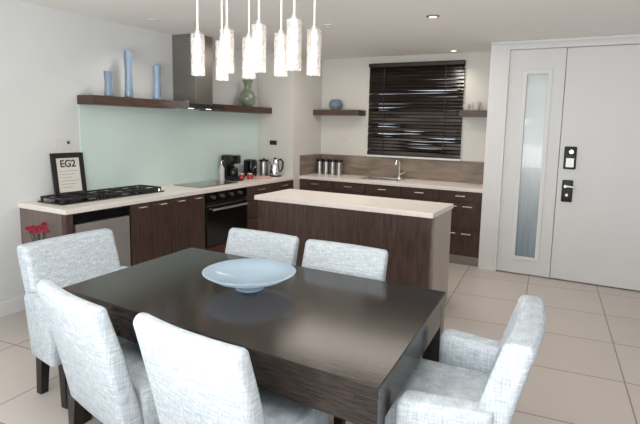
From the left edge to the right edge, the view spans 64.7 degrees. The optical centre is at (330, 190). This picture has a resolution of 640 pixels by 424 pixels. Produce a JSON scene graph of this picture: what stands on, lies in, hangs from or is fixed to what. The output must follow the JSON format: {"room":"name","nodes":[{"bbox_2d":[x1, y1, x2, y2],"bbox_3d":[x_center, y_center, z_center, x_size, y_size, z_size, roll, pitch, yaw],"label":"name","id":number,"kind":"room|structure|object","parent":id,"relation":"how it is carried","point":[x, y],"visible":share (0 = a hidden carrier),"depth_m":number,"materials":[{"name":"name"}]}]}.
{"room":"dining room","nodes":[
{"label":"dining room","id":0,"kind":"room"},
{"bbox_2d":[0,0,256,301],"bbox_3d":[-3.022,-0.177,3.506,0.150,2.566,10.024,5,8,28],"label":"wall","id":1,"kind":"structure","parent":0,"point":[49,57],"depth_m":4.36,"materials":[{"name":"paint"}]},
{"bbox_2d":[0,296,25,317],"bbox_3d":[-3.936,1.247,1.837,0.018,0.125,5.650,5,8,28],"label":"baseboard","id":2,"kind":"structure","parent":1,"relation":"attached to","point":[15,305],"depth_m":4.21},
{"bbox_2d":[55,140,71,149],"bbox_3d":[-2.378,-0.410,4.511,0.013,0.085,0.160,5,8,28],"label":"wall socket","id":3,"kind":"object","parent":1,"relation":"attached to","point":[59,144],"visible":1,"depth_m":4.50,"materials":[{"name":"white plastic"}]},
{"bbox_2d":[77,95,175,108],"bbox_3d":[-1.972,-0.868,4.980,0.220,0.083,0.998,5,8,28],"label":"wall shelf","id":4,"kind":"object","parent":1,"relation":"attached to","point":[101,100],"visible":1,"depth_m":4.80,"materials":[{"name":"brown wood"}]},
{"bbox_2d":[103,71,113,95],"bbox_3d":[-2.066,-0.993,4.703,0.084,0.230,0.084,5,8,28],"label":"vase","id":5,"kind":"object","parent":4,"relation":"on","point":[108,88],"visible":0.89,"depth_m":4.68,"materials":[{"name":"blue glass"}]},
{"bbox_2d":[123,50,133,97],"bbox_3d":[-1.955,-1.123,4.891,0.084,0.445,0.084,5,8,28],"label":"vase","id":6,"kind":"object","parent":4,"relation":"on","point":[128,92],"visible":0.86,"depth_m":4.87,"materials":[{"name":"blue glass"}]},
{"bbox_2d":[152,65,161,99],"bbox_3d":[-1.789,-1.109,5.208,0.088,0.345,0.088,5,8,28],"label":"vase","id":7,"kind":"object","parent":4,"relation":"on","point":[156,69],"visible":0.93,"depth_m":5.18,"materials":[{"name":"blue glass"}]},
{"bbox_2d":[78,104,257,192],"bbox_3d":[-1.660,-0.517,5.852,0.010,0.847,2.728,5,8,28],"label":"backsplash","id":8,"kind":"structure","parent":1,"relation":"attached to","point":[120,146],"depth_m":5.47,"materials":[{"name":"green glass"}]},
{"bbox_2d":[172,33,224,109],"bbox_3d":[-1.512,-1.302,5.582,0.402,0.794,0.582,5,8,28],"label":"range hood","id":9,"kind":"object","parent":1,"relation":"attached to","point":[190,91],"visible":0.81,"depth_m":5.52,"materials":[{"name":"metal"}]},
{"bbox_2d":[199,104,271,113],"bbox_3d":[-1.175,-1.034,6.427,0.250,0.080,1.158,5,8,28],"label":"wall shelf","id":10,"kind":"object","parent":1,"relation":"attached to","point":[228,108],"visible":0.84,"depth_m":6.37,"materials":[{"name":"brown wood"}]},
{"bbox_2d":[239,80,255,105],"bbox_3d":[-1.068,-1.254,6.527,0.230,0.335,0.230,5,8,28],"label":"round vase","id":11,"kind":"object","parent":10,"relation":"on","point":[247,97],"visible":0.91,"depth_m":6.46,"materials":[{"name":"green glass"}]},
{"bbox_2d":[257,53,322,189],"bbox_3d":[-0.580,-0.604,7.255,0.596,2.566,0.764,5,8,28],"label":"wall partition","id":12,"kind":"structure","parent":0,"point":[292,98],"depth_m":6.88,"materials":[{"name":"paint"}]},
{"bbox_2d":[270,140,276,144],"bbox_3d":[-0.780,-0.654,6.915,0.115,0.060,0.012,5,8,28],"label":"wall socket","id":13,"kind":"object","parent":12,"relation":"attached to","point":[272,142],"visible":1,"depth_m":6.91,"materials":[{"name":"black plastic"}]},
{"bbox_2d":[0,263,639,423],"bbox_3d":[-0.281,1.401,2.212,6.536,0.120,10.124,5,8,28],"label":"floor","id":14,"kind":"structure","parent":0,"point":[585,369],"depth_m":3.71,"materials":[{"name":"tile"}]},
{"bbox_2d":[25,222,49,241],"bbox_3d":[-2.245,0.662,3.912,0.173,0.832,0.183,-5,9,-39],"label":"flowers","id":15,"kind":"object","parent":14,"relation":"on","point":[32,229],"visible":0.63,"depth_m":3.85,"materials":[{"name":"red plant"}]},
{"bbox_2d":[20,208,73,292],"bbox_3d":[-2.317,0.603,4.151,0.607,0.884,0.060,5,8,28],"label":"end panel","id":16,"kind":"object","parent":14,"relation":"on","point":[58,224],"visible":0.3,"depth_m":4.06,"materials":[{"name":"brown wood"}]},
{"bbox_2d":[17,228,128,408],"bbox_3d":[-1.462,0.748,3.118,0.575,0.895,0.780,5,8,28],"label":"armchair","id":17,"kind":"object","parent":14,"relation":"on","point":[66,260],"visible":0.53,"depth_m":3.00,"materials":[{"name":"fabric"}]},
{"bbox_2d":[36,279,159,423],"bbox_3d":[-0.964,0.854,2.375,0.556,0.895,0.585,7,9,40],"label":"dining chair","id":18,"kind":"object","parent":14,"relation":"on","point":[107,378],"visible":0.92,"depth_m":2.12,"materials":[{"name":"fabric"}]},
{"bbox_2d":[73,206,130,266],"bbox_3d":[-2.169,0.573,4.415,0.605,0.884,0.530,5,8,28],"label":"dishwasher","id":19,"kind":"object","parent":14,"relation":"on","point":[116,219],"visible":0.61,"depth_m":4.33,"materials":[{"name":"metal"}]},
{"bbox_2d":[18,174,293,214],"bbox_3d":[-1.540,-0.021,5.507,0.622,0.041,3.321,5,8,28],"label":"countertop","id":20,"kind":"structure","parent":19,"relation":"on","point":[171,191],"depth_m":4.69,"materials":[{"name":"stone"}]},
{"bbox_2d":[49,152,86,196],"bbox_3d":[-2.349,-0.138,4.544,0.068,0.399,0.310,5,8,28],"label":"picture frame","id":21,"kind":"object","parent":20,"relation":"on","point":[68,170],"visible":0.91,"depth_m":4.54,"materials":[{"name":"wood"}]},
{"bbox_2d":[37,185,163,205],"bbox_3d":[-2.064,0.030,4.655,0.330,0.050,1.100,5,8,28],"label":"gas hob","id":22,"kind":"object","parent":20,"relation":"in","point":[62,199],"visible":1,"depth_m":4.52,"materials":[{"name":"metal"}]},
{"bbox_2d":[175,180,237,187],"bbox_3d":[-1.411,-0.078,5.775,0.400,0.008,0.640,5,8,28],"label":"cooktop","id":23,"kind":"object","parent":20,"relation":"in","point":[201,184],"visible":1,"depth_m":5.73,"materials":[{"name":"glass"}]},
{"bbox_2d":[219,160,223,180],"bbox_3d":[-1.325,-0.246,6.167,0.063,0.246,0.063,-1,8,-17],"label":"soap bottle","id":24,"kind":"object","parent":20,"relation":"on","point":[221,168],"visible":1,"depth_m":6.15,"materials":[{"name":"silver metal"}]},
{"bbox_2d":[221,154,240,178],"bbox_3d":[-1.248,-0.297,6.370,0.200,0.300,0.170,5,8,28],"label":"coffee machine","id":25,"kind":"object","parent":20,"relation":"on","point":[230,171],"visible":0.9,"depth_m":6.31,"materials":[{"name":"black plastic"}]},
{"bbox_2d":[226,176,238,178],"bbox_3d":[-1.215,-0.163,6.368,0.120,0.035,0.160,5,8,28],"label":"drip tray","id":26,"kind":"object","parent":25,"relation":"on","point":[227,177],"depth_m":6.32,"materials":[{"name":"black plastic"}]},
{"bbox_2d":[225,178,242,181],"bbox_3d":[-1.176,-0.129,6.168,0.180,0.020,0.140,5,8,28],"label":"tray","id":27,"kind":"object","parent":20,"relation":"on","point":[229,179],"visible":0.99,"depth_m":6.12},
{"bbox_2d":[239,173,244,179],"bbox_3d":[-1.097,-0.173,6.269,0.067,0.086,0.067,5,8,28],"label":"jar","id":28,"kind":"object","parent":20,"relation":"on","point":[241,175],"visible":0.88,"depth_m":6.24,"materials":[{"name":"red glass"}]},
{"bbox_2d":[247,173,252,178],"bbox_3d":[-1.013,-0.181,6.383,0.076,0.076,0.076,5,8,28],"label":"jar","id":29,"kind":"object","parent":20,"relation":"on","point":[249,175],"visible":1,"depth_m":6.35,"materials":[{"name":"red glass"}]},
{"bbox_2d":[244,159,256,176],"bbox_3d":[-1.051,-0.298,6.698,0.160,0.226,0.140,5,8,28],"label":"toaster","id":30,"kind":"object","parent":20,"relation":"on","point":[250,165],"visible":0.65,"depth_m":6.65,"materials":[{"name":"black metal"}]},
{"bbox_2d":[253,175,270,178],"bbox_3d":[-0.884,-0.172,6.542,0.140,0.022,0.220,5,8,28],"label":"tea towel","id":31,"kind":"object","parent":20,"relation":"on","point":[262,176],"visible":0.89,"depth_m":6.49,"materials":[{"name":"pink fabric"}]},
{"bbox_2d":[259,158,267,175],"bbox_3d":[-0.903,-0.322,6.867,0.124,0.237,0.124,5,8,28],"label":"canister","id":32,"kind":"object","parent":20,"relation":"on","point":[263,163],"visible":0.98,"depth_m":6.82,"materials":[{"name":"metal"}]},
{"bbox_2d":[268,157,283,176],"bbox_3d":[-0.732,-0.315,6.773,0.182,0.255,0.188,-1,8,-19],"label":"kettle","id":33,"kind":"object","parent":20,"relation":"on","point":[275,169],"visible":0.98,"depth_m":6.72,"materials":[{"name":"silver metal"}]},
{"bbox_2d":[127,199,171,265],"bbox_3d":[-1.912,0.522,4.859,0.637,0.884,0.480,5,8,28],"label":"base cabinet","id":34,"kind":"object","parent":14,"relation":"on","point":[150,222],"visible":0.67,"depth_m":4.68,"materials":[{"name":"wood"}]},
{"bbox_2d":[170,194,204,252],"bbox_3d":[-1.685,0.473,5.279,0.637,0.884,0.480,5,8,28],"label":"base cabinet","id":35,"kind":"object","parent":14,"relation":"on","point":[187,212],"visible":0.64,"depth_m":5.11,"materials":[{"name":"wood"}]},
{"bbox_2d":[205,187,248,252],"bbox_3d":[-1.391,0.412,5.804,0.658,0.884,0.710,5,8,28],"label":"oven","id":36,"kind":"object","parent":14,"relation":"on","point":[225,210],"visible":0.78,"depth_m":5.59,"materials":[{"name":"glass"}]},
{"bbox_2d":[133,312,327,423],"bbox_3d":[-0.382,0.911,2.028,0.556,0.895,0.585,6,9,34],"label":"dining chair","id":37,"kind":"object","parent":14,"relation":"on","point":[194,378],"visible":1,"depth_m":1.77,"materials":[{"name":"fabric"}]},
{"bbox_2d":[62,247,445,423],"bbox_3d":[-0.416,0.902,2.661,1.892,0.750,1.125,5,8,28],"label":"dining table","id":38,"kind":"object","parent":14,"relation":"on","point":[343,346],"visible":0.68,"depth_m":2.30,"materials":[{"name":"brown wood"}]},
{"bbox_2d":[202,258,295,292],"bbox_3d":[-0.428,0.472,2.683,0.492,0.098,0.492,5,8,28],"label":"glass bowl","id":39,"kind":"object","parent":38,"relation":"on","point":[249,275],"visible":1,"depth_m":2.74,"materials":[{"name":"glass"}]},
{"bbox_2d":[245,183,271,229],"bbox_3d":[-1.111,0.349,6.346,0.637,0.884,0.505,5,8,28],"label":"drawer unit","id":40,"kind":"object","parent":14,"relation":"on","point":[252,207],"visible":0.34,"depth_m":6.08,"materials":[{"name":"wood"}]},
{"bbox_2d":[225,228,298,265],"bbox_3d":[-0.574,0.749,3.259,0.556,0.895,0.585,5,8,28],"label":"dining chair","id":41,"kind":"object","parent":14,"relation":"on","point":[249,243],"visible":0.3,"depth_m":3.38,"materials":[{"name":"fabric"}]},
{"bbox_2d":[271,180,292,191],"bbox_3d":[-0.872,0.297,6.789,0.637,0.884,0.507,5,8,28],"label":"drawer unit","id":42,"kind":"object","parent":14,"relation":"on","point":[278,186],"visible":0.16,"depth_m":6.59,"materials":[{"name":"wood"}]},
{"bbox_2d":[300,179,332,192],"bbox_3d":[-0.076,0.268,7.154,0.516,0.884,0.621,5,8,28],"label":"drawer unit","id":43,"kind":"object","parent":14,"relation":"on","point":[305,184],"visible":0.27,"depth_m":6.86,"materials":[{"name":"wood"}]},
{"bbox_2d":[302,239,387,423],"bbox_3d":[-0.025,0.800,2.953,0.556,0.895,0.585,5,8,28],"label":"dining chair","id":44,"kind":"object","parent":14,"relation":"on","point":[337,257],"visible":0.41,"depth_m":3.07,"materials":[{"name":"fabric"}]},
{"bbox_2d":[333,181,365,195],"bbox_3d":[0.363,0.307,6.922,0.480,0.884,0.621,5,8,28],"label":"drawer unit","id":45,"kind":"object","parent":14,"relation":"on","point":[338,187],"visible":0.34,"depth_m":6.63,"materials":[{"name":"wood"}]},
{"bbox_2d":[254,189,452,301],"bbox_3d":[0.190,0.544,4.868,1.795,0.927,0.645,5,8,28],"label":"kitchen island","id":46,"kind":"object","parent":14,"relation":"on","point":[415,234],"visible":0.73,"depth_m":4.48,"materials":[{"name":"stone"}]},
{"bbox_2d":[254,189,452,218],"bbox_3d":[0.199,0.106,4.812,1.795,0.043,0.645,5,8,28],"label":"island countertop","id":47,"kind":"structure","parent":46,"relation":"on","point":[415,208],"depth_m":4.65,"materials":[{"name":"stone"}]},
{"bbox_2d":[365,184,400,198],"bbox_3d":[0.786,0.345,6.699,0.480,0.884,0.621,5,8,28],"label":"drawer unit","id":48,"kind":"object","parent":14,"relation":"on","point":[386,191],"visible":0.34,"depth_m":6.41,"materials":[{"name":"wood"}]},
{"bbox_2d":[299,173,482,192],"bbox_3d":[0.807,-0.117,6.654,2.481,0.041,0.607,5,8,28],"label":"countertop","id":49,"kind":"structure","parent":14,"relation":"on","point":[414,183],"depth_m":6.42,"materials":[{"name":"stone"}]},
{"bbox_2d":[317,159,322,173],"bbox_3d":[-0.149,-0.351,7.302,0.096,0.218,0.096,5,8,28],"label":"canister","id":50,"kind":"object","parent":49,"relation":"on","point":[319,161],"visible":0.98,"depth_m":7.26,"materials":[{"name":"metal"}]},
{"bbox_2d":[323,159,329,173],"bbox_3d":[-0.056,-0.343,7.253,0.096,0.218,0.096,5,8,28],"label":"canister","id":51,"kind":"object","parent":49,"relation":"on","point":[326,162],"visible":0.99,"depth_m":7.22,"materials":[{"name":"metal"}]},
{"bbox_2d":[329,159,335,174],"bbox_3d":[0.036,-0.335,7.204,0.096,0.218,0.096,5,8,28],"label":"canister","id":52,"kind":"object","parent":49,"relation":"on","point":[332,170],"visible":1,"depth_m":7.17,"materials":[{"name":"metal"}]},
{"bbox_2d":[336,160,342,174],"bbox_3d":[0.129,-0.327,7.155,0.096,0.218,0.096,5,8,28],"label":"canister","id":53,"kind":"object","parent":49,"relation":"on","point":[339,163],"visible":1,"depth_m":7.12,"materials":[{"name":"metal"}]},
{"bbox_2d":[359,176,404,181],"bbox_3d":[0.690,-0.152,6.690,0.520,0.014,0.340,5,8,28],"label":"sink","id":54,"kind":"object","parent":49,"relation":"in","point":[368,177],"visible":1,"depth_m":6.69,"materials":[{"name":"silver metal"}]},
{"bbox_2d":[367,177,399,180],"bbox_3d":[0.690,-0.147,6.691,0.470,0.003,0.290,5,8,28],"label":"basin","id":55,"kind":"object","parent":54,"relation":"in","point":[368,178],"depth_m":6.70,"materials":[{"name":"metal"}]},
{"bbox_2d":[395,159,405,177],"bbox_3d":[0.910,-0.284,6.731,0.174,0.275,0.116,-3,8,-28],"label":"tap","id":56,"kind":"object","parent":49,"relation":"on","point":[397,160],"visible":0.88,"depth_m":6.76,"materials":[{"name":"silver metal"}]},
{"bbox_2d":[400,187,439,201],"bbox_3d":[1.218,0.383,6.470,0.500,0.884,0.621,5,8,28],"label":"drawer","id":57,"kind":"object","parent":14,"relation":"on","point":[421,194],"visible":0.27,"depth_m":6.18,"materials":[{"name":"wood"}]},
{"bbox_2d":[440,190,481,266],"bbox_3d":[1.659,0.422,6.237,0.500,0.884,0.621,5,8,28],"label":"drawer unit","id":58,"kind":"object","parent":14,"relation":"on","point":[467,206],"visible":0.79,"depth_m":5.97,"materials":[{"name":"wood"}]},
{"bbox_2d":[385,295,545,423],"bbox_3d":[0.558,0.920,2.115,0.575,0.895,0.780,5,8,25],"label":"armchair","id":59,"kind":"object","parent":14,"relation":"on","point":[476,379],"visible":0.94,"depth_m":1.86,"materials":[{"name":"fabric"}]},
{"bbox_2d":[18,0,639,58],"bbox_3d":[-0.224,-1.262,1.872,6.536,0.120,10.124,5,8,28],"label":"ceiling","id":60,"kind":"structure","parent":0,"point":[361,28],"depth_m":4.52,"materials":[{"name":"paint"}]},
{"bbox_2d":[147,19,158,21],"bbox_3d":[-1.663,-1.594,4.738,0.110,0.010,0.110,5,8,28],"label":"recessed light","id":61,"kind":"object","parent":60,"relation":"in","point":[151,20],"visible":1,"depth_m":4.73,"materials":[{"name":"metal"}]},
{"bbox_2d":[426,15,439,17],"bbox_3d":[0.878,-1.485,4.314,0.110,0.010,0.110,5,8,28],"label":"recessed light","id":62,"kind":"object","parent":60,"relation":"in","point":[427,16],"visible":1,"depth_m":4.30,"materials":[{"name":"metal"}]},
{"bbox_3d":[-0.361,-1.256,2.389,0.840,0.030,0.260,5,8,28],"label":"lamp canopy","id":63,"kind":"object","parent":60,"relation":"attached to","visible":0},
{"bbox_2d":[191,0,204,75],"bbox_3d":[-0.657,-0.917,2.497,0.068,0.683,0.068,5,8,28],"label":"pendant lamp","id":64,"kind":"object","parent":63,"relation":"hanging from","point":[197,52],"visible":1,"depth_m":2.51,"materials":[{"name":"white glass"}]},
{"bbox_2d":[215,0,228,80],"bbox_3d":[-0.563,-0.926,2.622,0.068,0.692,0.068,5,8,28],"label":"pendant lamp","id":65,"kind":"object","parent":63,"relation":"hanging from","point":[219,58],"visible":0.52,"depth_m":2.63,"materials":[{"name":"white glass"}]},
{"bbox_2d":[220,0,233,72],"bbox_3d":[-0.494,-0.906,2.410,0.068,0.675,0.068,5,8,28],"label":"pendant lamp","id":66,"kind":"object","parent":63,"relation":"hanging from","point":[226,50],"visible":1,"depth_m":2.42,"materials":[{"name":"white glass"}]},
{"bbox_2d":[242,0,255,78],"bbox_3d":[-0.408,-0.915,2.540,0.068,0.686,0.068,5,8,28],"label":"pendant lamp","id":67,"kind":"object","parent":63,"relation":"hanging from","point":[247,58],"visible":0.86,"depth_m":2.55,"materials":[{"name":"white glass"}]},
{"bbox_2d":[251,0,265,72],"bbox_3d":[-0.327,-0.890,2.322,0.068,0.676,0.068,5,8,28],"label":"pendant lamp","id":68,"kind":"object","parent":63,"relation":"hanging from","point":[257,51],"visible":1,"depth_m":2.33,"materials":[{"name":"white glass"}]},
{"bbox_2d":[274,0,287,75],"bbox_3d":[-0.236,-0.903,2.449,0.068,0.681,0.068,5,8,28],"label":"pendant lamp","id":69,"kind":"object","parent":63,"relation":"hanging from","point":[280,57],"visible":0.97,"depth_m":2.46,"materials":[{"name":"white glass"}]},
{"bbox_2d":[286,0,301,70],"bbox_3d":[-0.157,-0.876,2.232,0.068,0.674,0.068,5,8,28],"label":"pendant lamp","id":70,"kind":"object","parent":63,"relation":"hanging from","point":[295,46],"visible":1,"depth_m":2.25,"materials":[{"name":"white glass"}]},
{"bbox_2d":[307,0,320,75],"bbox_3d":[-0.072,-0.887,2.362,0.068,0.682,0.068,5,8,28],"label":"pendant lamp","id":71,"kind":"object","parent":63,"relation":"hanging from","point":[315,51],"visible":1,"depth_m":2.38,"materials":[{"name":"white glass"}]},
{"bbox_2d":[321,51,490,176],"bbox_3d":[0.747,-0.551,7.069,3.116,2.566,0.150,5,8,28],"label":"wall","id":72,"kind":"structure","parent":0,"point":[346,80],"depth_m":7.05,"materials":[{"name":"paint"}]},
{"bbox_2d":[313,110,365,115],"bbox_3d":[0.129,-1.094,7.110,0.708,0.075,0.250,5,8,28],"label":"wall shelf","id":73,"kind":"object","parent":72,"relation":"attached to","point":[315,112],"visible":1,"depth_m":6.99,"materials":[{"name":"brown wood"}]},
{"bbox_2d":[329,100,342,109],"bbox_3d":[0.077,-1.204,7.103,0.196,0.142,0.196,5,8,28],"label":"round pot","id":74,"kind":"object","parent":73,"relation":"on","point":[333,104],"visible":0.94,"depth_m":7.03,"materials":[{"name":"blue ceramic"}]},
{"bbox_2d":[300,154,483,183],"bbox_3d":[0.813,-0.277,6.638,2.478,0.277,0.594,5,8,28],"label":"tile backsplash","id":75,"kind":"structure","parent":72,"relation":"attached to","point":[421,169],"depth_m":6.85,"materials":[{"name":"brown tile"}]},
{"bbox_2d":[366,70,460,160],"bbox_3d":[1.132,-1.027,6.757,1.320,1.195,0.155,5,8,28],"label":"window","id":76,"kind":"structure","parent":72,"relation":"in","point":[410,157],"depth_m":6.76,"materials":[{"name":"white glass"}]},
{"bbox_2d":[367,60,465,158],"bbox_3d":[1.101,-1.069,6.687,1.304,1.232,0.075,5,8,28],"label":"blind","id":77,"kind":"object","parent":76,"relation":"attached to","point":[435,113],"visible":1,"depth_m":6.67,"materials":[{"name":"brown wood"}]},
{"bbox_2d":[459,110,486,116],"bbox_3d":[1.822,-0.943,6.215,0.413,0.075,0.250,5,8,28],"label":"wall shelf","id":78,"kind":"object","parent":72,"relation":"attached to","point":[462,113],"visible":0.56,"depth_m":6.12,"materials":[{"name":"brown wood"}]},
{"bbox_2d":[463,104,471,109],"bbox_3d":[1.696,-1.027,6.256,0.102,0.075,0.090,0,7,-9],"label":"cup","id":79,"kind":"object","parent":78,"relation":"on","point":[465,106],"visible":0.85,"depth_m":6.22,"materials":[{"name":"white ceramic"}]},
{"bbox_2d":[472,102,482,109],"bbox_3d":[1.802,-1.030,6.199,0.112,0.100,0.100,0,7,-10],"label":"cup","id":80,"kind":"object","parent":78,"relation":"on","point":[475,105],"visible":0.87,"depth_m":6.16,"materials":[{"name":"white ceramic"}]},
{"bbox_2d":[478,37,639,270],"bbox_3d":[3.352,-0.274,5.336,3.205,2.566,0.783,5,8,28],"label":"wall","id":81,"kind":"structure","parent":0,"point":[498,52],"depth_m":5.67,"materials":[{"name":"white paint"}]},
{"bbox_2d":[496,48,567,277],"bbox_3d":[2.196,-0.285,5.543,0.562,2.462,0.057,5,8,28],"label":"door","id":82,"kind":"structure","parent":81,"relation":"in","point":[536,84],"depth_m":5.52,"materials":[{"name":"white paint"}]},
{"bbox_2d":[491,34,639,44],"bbox_3d":[3.121,-1.497,4.854,3.055,0.028,0.030,5,8,28],"label":"trim","id":83,"kind":"structure","parent":81,"relation":"attached to","point":[630,35],"depth_m":5.20,"materials":[{"name":"white paint"}]},
{"bbox_2d":[493,39,639,270],"bbox_3d":[2.627,-0.256,5.277,1.645,2.515,0.028,5,8,28],"label":"trim","id":84,"kind":"structure","parent":81,"relation":"attached to","point":[509,48],"depth_m":5.54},
{"bbox_2d":[550,44,639,290],"bbox_3d":[2.863,-0.221,5.154,0.975,2.462,0.122,5,8,28],"label":"door","id":85,"kind":"structure","parent":81,"relation":"in","point":[596,233],"depth_m":5.21,"materials":[{"name":"white paint"}]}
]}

